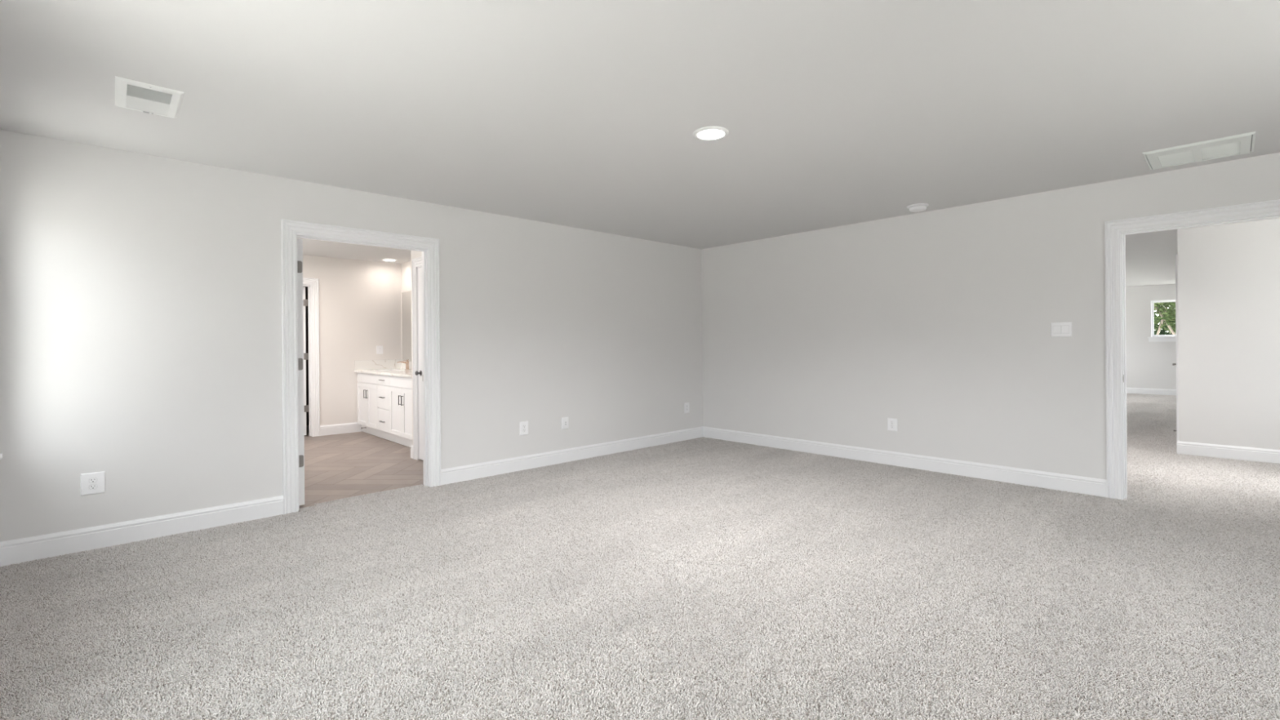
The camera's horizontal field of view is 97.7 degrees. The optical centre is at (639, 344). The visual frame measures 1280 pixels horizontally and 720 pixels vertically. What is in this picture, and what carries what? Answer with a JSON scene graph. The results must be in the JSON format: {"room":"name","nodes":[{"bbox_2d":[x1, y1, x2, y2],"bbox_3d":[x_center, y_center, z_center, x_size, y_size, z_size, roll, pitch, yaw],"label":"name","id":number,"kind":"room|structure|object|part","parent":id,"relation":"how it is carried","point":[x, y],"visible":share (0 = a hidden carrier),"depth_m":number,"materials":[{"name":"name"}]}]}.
{"room":"empty bedroom","nodes":[
{"label":"empty bedroom","id":0,"kind":"room"},
{"bbox_2d":[0,128,702,542],"bbox_3d":[-1.472,0.051,5.197,6.183,2.540,0.114,0,0,-43],"label":"wall","id":1,"kind":"structure","parent":0,"point":[141,340],"depth_m":3.81,"materials":[{"name":"paint"}]},
{"bbox_2d":[80,471,105,495],"bbox_3d":[-3.302,0.841,3.375,0.106,0.130,0.010,0,0,-43],"label":"wall outlet","id":2,"kind":"object","parent":1,"relation":"attached to","point":[91,483],"visible":1,"depth_m":3.37,"materials":[{"name":"white plastic"}]},
{"bbox_2d":[88,484,97,489],"bbox_3d":[-3.300,0.860,3.373,0.036,0.032,0.003,0,0,-43],"label":"receptacle","id":3,"kind":"object","parent":2,"relation":"attached to","point":[91,486],"depth_m":3.37,"materials":[{"name":"white plastic"}]},
{"bbox_2d":[88,477,97,483],"bbox_3d":[-3.300,0.821,3.373,0.034,0.029,0.002,0,0,-43],"label":"receptacle","id":4,"kind":"object","parent":2,"relation":"attached to","point":[91,480],"depth_m":3.37,"materials":[{"name":"white plastic"}]},
{"bbox_2d":[297,239,304,505],"bbox_3d":[-2.901,0.215,4.590,0.172,2.018,0.973,0,0,-43],"label":"door","id":5,"kind":"structure","parent":1,"relation":"in","point":[300,242],"depth_m":4.24,"materials":[{"name":"wood"}]},
{"bbox_2d":[0,426,702,567],"bbox_3d":[-1.376,1.158,5.191,6.063,0.142,0.015,0,0,-43],"label":"baseboard","id":6,"kind":"structure","parent":1,"relation":"attached to","point":[63,543],"depth_m":3.77,"materials":[{"name":"wood"}]},
{"bbox_2d":[280,218,440,514],"bbox_3d":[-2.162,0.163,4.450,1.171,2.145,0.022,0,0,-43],"label":"trim","id":7,"kind":"structure","parent":1,"relation":"attached to","point":[289,228],"depth_m":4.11,"materials":[{"name":"wood"}]},
{"bbox_2d":[520,421,528,435],"bbox_3d":[-1.126,0.818,5.434,0.094,0.130,0.010,0,0,-43],"label":"wall outlet","id":8,"kind":"object","parent":1,"relation":"attached to","point":[523,425],"visible":1,"depth_m":5.43,"materials":[{"name":"white plastic"}]},
{"bbox_2d":[561,417,568,429],"bbox_3d":[-0.771,0.816,5.769,0.086,0.124,0.011,0,0,-43],"label":"wall jack","id":9,"kind":"object","parent":1,"relation":"attached to","point":[564,420],"visible":1,"depth_m":5.76,"materials":[{"name":"white plastic"}]},
{"bbox_2d":[684,402,688,413],"bbox_3d":[0.593,0.803,7.059,0.094,0.130,0.010,0,0,-43],"label":"wall outlet","id":10,"kind":"object","parent":1,"relation":"attached to","point":[686,404],"visible":1,"depth_m":7.05,"materials":[{"name":"white plastic"}]},
{"bbox_2d":[302,254,401,425],"bbox_3d":[-4.664,0.075,7.412,3.150,2.540,0.120,0,0,-43],"label":"wall","id":11,"kind":"structure","parent":0,"point":[360,301],"depth_m":7.88,"materials":[{"name":"paint"}]},
{"bbox_2d":[302,286,308,435],"bbox_3d":[-4.829,0.231,7.901,0.064,2.015,0.842,0,0,-43],"label":"door","id":12,"kind":"structure","parent":11,"relation":"in","point":[304,301],"depth_m":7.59,"materials":[{"name":"wood"}]},
{"bbox_2d":[302,277,319,436],"bbox_3d":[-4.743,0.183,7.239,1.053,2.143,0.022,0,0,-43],"label":"trim","id":13,"kind":"structure","parent":11,"relation":"attached to","point":[314,283],"depth_m":7.56,"materials":[{"name":"wood"}]},
{"bbox_2d":[376,346,382,354],"bbox_3d":[-3.791,0.083,8.148,0.092,0.122,0.010,0,0,-43],"label":"wall outlet","id":14,"kind":"object","parent":11,"relation":"attached to","point":[379,348],"visible":1,"depth_m":8.14,"materials":[{"name":"white plastic"}]},
{"bbox_2d":[297,425,430,511],"bbox_3d":[-3.751,1.266,6.457,2.910,0.044,5.110,0,0,-43],"label":"floor","id":15,"kind":"structure","parent":0,"point":[350,464],"depth_m":5.64,"materials":[{"name":"beige tile"}]},
{"bbox_2d":[356,372,412,447],"bbox_3d":[-3.070,0.810,7.365,0.663,0.845,2.129,0,0,-43],"label":"vanity cabinet","id":16,"kind":"object","parent":15,"relation":"on","point":[384,402],"visible":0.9,"depth_m":7.11,"materials":[{"name":"wood"}]},
{"bbox_3d":[-3.852,0.829,7.767,0.019,0.584,0.410,0,0,-43],"label":"door","id":17,"kind":"part","parent":16,"relation":"part of","materials":[{"name":"white wood"}]},
{"bbox_3d":[-3.568,0.827,7.467,0.019,0.584,0.410,0,0,-43],"label":"door","id":18,"kind":"part","parent":16,"relation":"part of","materials":[{"name":"white wood"}]},
{"bbox_2d":[354,359,411,377],"bbox_3d":[-3.065,0.304,7.360,0.658,0.165,2.149,0,0,-43],"label":"countertop","id":19,"kind":"structure","parent":16,"relation":"on","point":[390,366],"depth_m":8.00,"materials":[{"name":"stone"}]},
{"bbox_2d":[374,368,400,370],"bbox_3d":[-3.515,0.376,7.808,0.300,0.028,0.440,0,0,-43],"label":"sink basin","id":20,"kind":"object","parent":19,"relation":"in","point":[384,369],"depth_m":8.00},
{"bbox_2d":[396,359,408,369],"bbox_3d":[-3.367,0.289,7.949,0.169,0.140,0.048,0,0,-43],"label":"faucet","id":21,"kind":"object","parent":19,"relation":"on","point":[406,362],"visible":1,"depth_m":7.97,"materials":[{"name":"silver metal"}]},
{"bbox_3d":[-3.276,0.460,7.155,0.019,0.126,0.434,0,0,-43],"label":"drawer","id":22,"kind":"part","parent":16,"relation":"part of","materials":[{"name":"white wood"}]},
{"bbox_3d":[-3.275,0.677,7.155,0.019,0.290,0.434,0,0,-43],"label":"drawer","id":23,"kind":"part","parent":16,"relation":"part of","materials":[{"name":"white wood"}]},
{"bbox_3d":[-3.272,0.975,7.155,0.019,0.284,0.434,0,0,-43],"label":"drawer","id":24,"kind":"part","parent":16,"relation":"part of","materials":[{"name":"white wood"}]},
{"bbox_3d":[-2.979,0.822,6.845,0.019,0.584,0.410,0,0,-43],"label":"door","id":25,"kind":"part","parent":16,"relation":"part of","materials":[{"name":"white wood"}]},
{"bbox_3d":[-2.696,0.820,6.545,0.019,0.584,0.410,0,0,-43],"label":"door","id":26,"kind":"part","parent":16,"relation":"part of","materials":[{"name":"white wood"}]},
{"bbox_2d":[400,261,411,361],"bbox_3d":[-2.663,0.060,7.502,0.120,2.540,2.500,0,0,-43],"label":"wall","id":27,"kind":"structure","parent":0,"point":[406,273],"depth_m":8.23,"materials":[{"name":"paint"}]},
{"bbox_2d":[401,290,411,361],"bbox_3d":[-2.826,-0.264,7.580,0.006,1.020,2.115,0,0,-43],"label":"mirror","id":28,"kind":"object","parent":27,"relation":"attached to","point":[406,296],"visible":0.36,"depth_m":8.21,"materials":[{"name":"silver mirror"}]},
{"bbox_2d":[410,250,422,444],"bbox_3d":[-2.002,0.055,5.656,0.120,2.540,1.270,0,0,-43],"label":"wall","id":29,"kind":"structure","parent":0,"point":[414,254],"depth_m":6.06,"materials":[{"name":"paint"}]},
{"bbox_2d":[320,422,413,458],"bbox_3d":[-3.553,1.175,5.839,2.350,0.142,3.680,0,0,-43],"label":"baseboard","id":30,"kind":"structure","parent":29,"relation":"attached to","point":[339,428],"depth_m":7.76,"materials":[{"name":"wood"}]},
{"bbox_2d":[411,256,422,460],"bbox_3d":[-2.113,0.161,5.671,0.022,2.148,0.943,0,0,-43],"label":"trim","id":31,"kind":"structure","parent":29,"relation":"attached to","point":[417,262],"depth_m":5.97,"materials":[{"name":"wood"}]},
{"bbox_2d":[414,266,422,460],"bbox_3d":[-2.111,0.204,5.672,0.094,2.028,0.737,0,0,-43],"label":"door","id":32,"kind":"structure","parent":29,"relation":"in","point":[420,269],"depth_m":5.91,"materials":[{"name":"wood"}]},
{"bbox_3d":[-2.333,0.304,5.882,0.058,0.056,0.056,0,0,-43],"label":"knob","id":33,"kind":"part","parent":32,"relation":"part of","materials":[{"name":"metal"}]},
{"bbox_2d":[417,266,422,459],"bbox_3d":[-2.061,0.196,5.720,0.120,2.058,0.781,0,0,-43],"label":"trim","id":34,"kind":"structure","parent":29,"relation":"attached to","point":[420,266],"depth_m":5.95,"materials":[{"name":"wood"}]},
{"bbox_2d":[0,393,1279,719],"bbox_3d":[5.401,1.182,6.254,17.370,0.033,8.076,0,0,-43],"label":"floor","id":35,"kind":"structure","parent":0,"point":[703,578],"depth_m":2.62,"materials":[{"name":"carpet"}]},
{"bbox_2d":[0,0,1279,286],"bbox_3d":[3.667,-1.318,8.096,17.650,0.120,13.350,0,0,-43],"label":"ceiling","id":36,"kind":"structure","parent":0,"point":[584,114],"depth_m":2.79,"materials":[{"name":"paint"}]},
{"bbox_2d":[115,75,184,118],"bbox_3d":[-2.425,-1.206,2.760,0.242,0.013,0.414,0,0,-43],"label":"ceiling vent","id":37,"kind":"object","parent":36,"relation":"in","point":[146,98],"visible":1,"depth_m":2.73,"materials":[{"name":"metal"}]},
{"bbox_2d":[381,258,397,261],"bbox_3d":[-3.566,-1.197,7.951,0.208,0.013,0.208,0,0,-43],"label":"recessed light","id":38,"kind":"object","parent":36,"relation":"in","point":[386,260],"visible":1,"depth_m":7.92,"materials":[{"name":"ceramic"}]},
{"bbox_2d":[693,126,728,140],"bbox_3d":[0.413,-1.227,3.267,0.208,0.013,0.208,0,0,-43],"label":"recessed light","id":39,"kind":"object","parent":36,"relation":"in","point":[706,133],"visible":1,"depth_m":3.24,"materials":[{"name":"plastic"}]},
{"bbox_2d":[906,203,928,212],"bbox_3d":[2.504,-1.226,5.041,0.176,0.048,0.176,0,0,-43],"label":"smoke detector","id":40,"kind":"object","parent":36,"relation":"attached to","point":[917,207],"visible":1,"depth_m":4.99,"materials":[{"name":"white plastic"}]},
{"bbox_2d":[1142,131,1255,169],"bbox_3d":[3.648,-1.252,3.657,0.500,0.013,0.500,0,0,-43],"label":"ceiling vent","id":41,"kind":"object","parent":36,"relation":"in","point":[1242,144],"visible":1,"depth_m":3.63,"materials":[{"name":"metal"}]},
{"bbox_2d":[702,152,1279,479],"bbox_3d":[2.997,0.017,5.058,0.120,2.540,6.470,0,0,-43],"label":"wall","id":42,"kind":"structure","parent":0,"point":[936,322],"depth_m":5.17,"materials":[{"name":"paint"}]},
{"bbox_2d":[887,417,897,431],"bbox_3d":[2.486,0.794,5.511,0.010,0.122,0.094,0,0,-43],"label":"wall outlet","id":43,"kind":"object","parent":42,"relation":"attached to","point":[891,423],"visible":1,"depth_m":5.51,"materials":[{"name":"white plastic"}]},
{"bbox_2d":[702,426,1106,497],"bbox_3d":[2.998,1.125,4.968,0.015,0.142,6.350,0,0,-43],"label":"baseboard","id":44,"kind":"structure","parent":42,"relation":"attached to","point":[1066,482],"depth_m":5.25,"materials":[{"name":"wood"}]},
{"bbox_2d":[1050,321,1071,337],"bbox_3d":[3.409,-0.118,4.525,0.012,0.118,0.138,0,0,-43],"label":"light switch","id":45,"kind":"object","parent":42,"relation":"attached to","point":[1057,329],"visible":1,"depth_m":4.52,"materials":[{"name":"white plastic"}]},
{"bbox_2d":[1104,199,1279,499],"bbox_3d":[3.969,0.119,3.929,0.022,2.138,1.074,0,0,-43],"label":"trim","id":46,"kind":"structure","parent":42,"relation":"attached to","point":[1113,228],"depth_m":4.27,"materials":[{"name":"wood"}]},
{"bbox_2d":[1125,284,1176,389],"bbox_3d":[12.301,-0.054,11.705,0.160,2.540,6.740,0,0,-43],"label":"wall","id":47,"kind":"structure","parent":0,"point":[1148,364],"depth_m":12.57,"materials":[{"name":"paint"}]},
{"bbox_2d":[1126,387,1176,395],"bbox_3d":[12.246,1.055,11.645,0.015,0.142,6.500,0,0,-43],"label":"baseboard","id":48,"kind":"structure","parent":47,"relation":"attached to","point":[1129,390],"depth_m":12.49,"materials":[{"name":"wood"}]},
{"bbox_2d":[1147,299,1175,342],"bbox_3d":[11.801,-0.518,12.188,0.178,0.925,1.085,0,0,-43],"label":"window","id":49,"kind":"structure","parent":47,"relation":"in","point":[1154,338],"depth_m":12.46,"materials":[{"name":"glass"}]},
{"bbox_3d":[11.786,-0.156,12.171,0.128,0.022,1.085,0,0,-43],"label":"sill","id":50,"kind":"part","parent":49,"relation":"part of","materials":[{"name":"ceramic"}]},
{"bbox_2d":[1177,217,1279,449],"bbox_3d":[6.606,-0.011,5.139,0.120,2.540,2.388,0,0,-43],"label":"wall","id":51,"kind":"structure","parent":0,"point":[1228,274],"depth_m":5.69,"materials":[{"name":"paint"}]},
{"bbox_2d":[1177,440,1279,463],"bbox_3d":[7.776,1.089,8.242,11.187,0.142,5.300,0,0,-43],"label":"baseboard","id":52,"kind":"structure","parent":51,"relation":"attached to","point":[1234,452],"depth_m":5.68,"materials":[{"name":"wood"}]},
{"bbox_3d":[6.673,-0.011,6.763,2.210,2.540,0.120,0,0,-43],"label":"wall","id":53,"kind":"structure","parent":0,"visible":0},
{"bbox_2d":[1175,253,1178,452],"bbox_3d":[6.153,0.098,6.368,1.008,2.148,0.022,0,0,-43],"label":"trim","id":54,"kind":"structure","parent":53,"relation":"attached to","point":[1176,257],"depth_m":6.02,"materials":[{"name":"wood"}]},
{"label":"outside","id":55,"kind":"structure","parent":0,"visible":0},
{"bbox_3d":[18.195,4.271,17.179,130.000,0.200,120.000,0,0,-43],"label":"ground","id":56,"kind":"structure","parent":55,"visible":0},
{"bbox_2d":[1153,302,1175,334],"bbox_3d":[18.172,0.105,19.580,3.613,8.138,3.144,0,0,2],"label":"tree","id":57,"kind":"object","parent":56,"relation":"on","point":[1163,313],"visible":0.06,"depth_m":19.22,"materials":[{"name":"green plant"}]},
{"bbox_2d":[1154,309,1175,334],"bbox_3d":[21.774,0.713,20.824,3.647,6.869,5.110,0,0,-19],"label":"tree","id":58,"kind":"object","parent":56,"relation":"on","point":[1163,331],"visible":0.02,"depth_m":21.74,"materials":[{"name":"green plant"}]}
]}

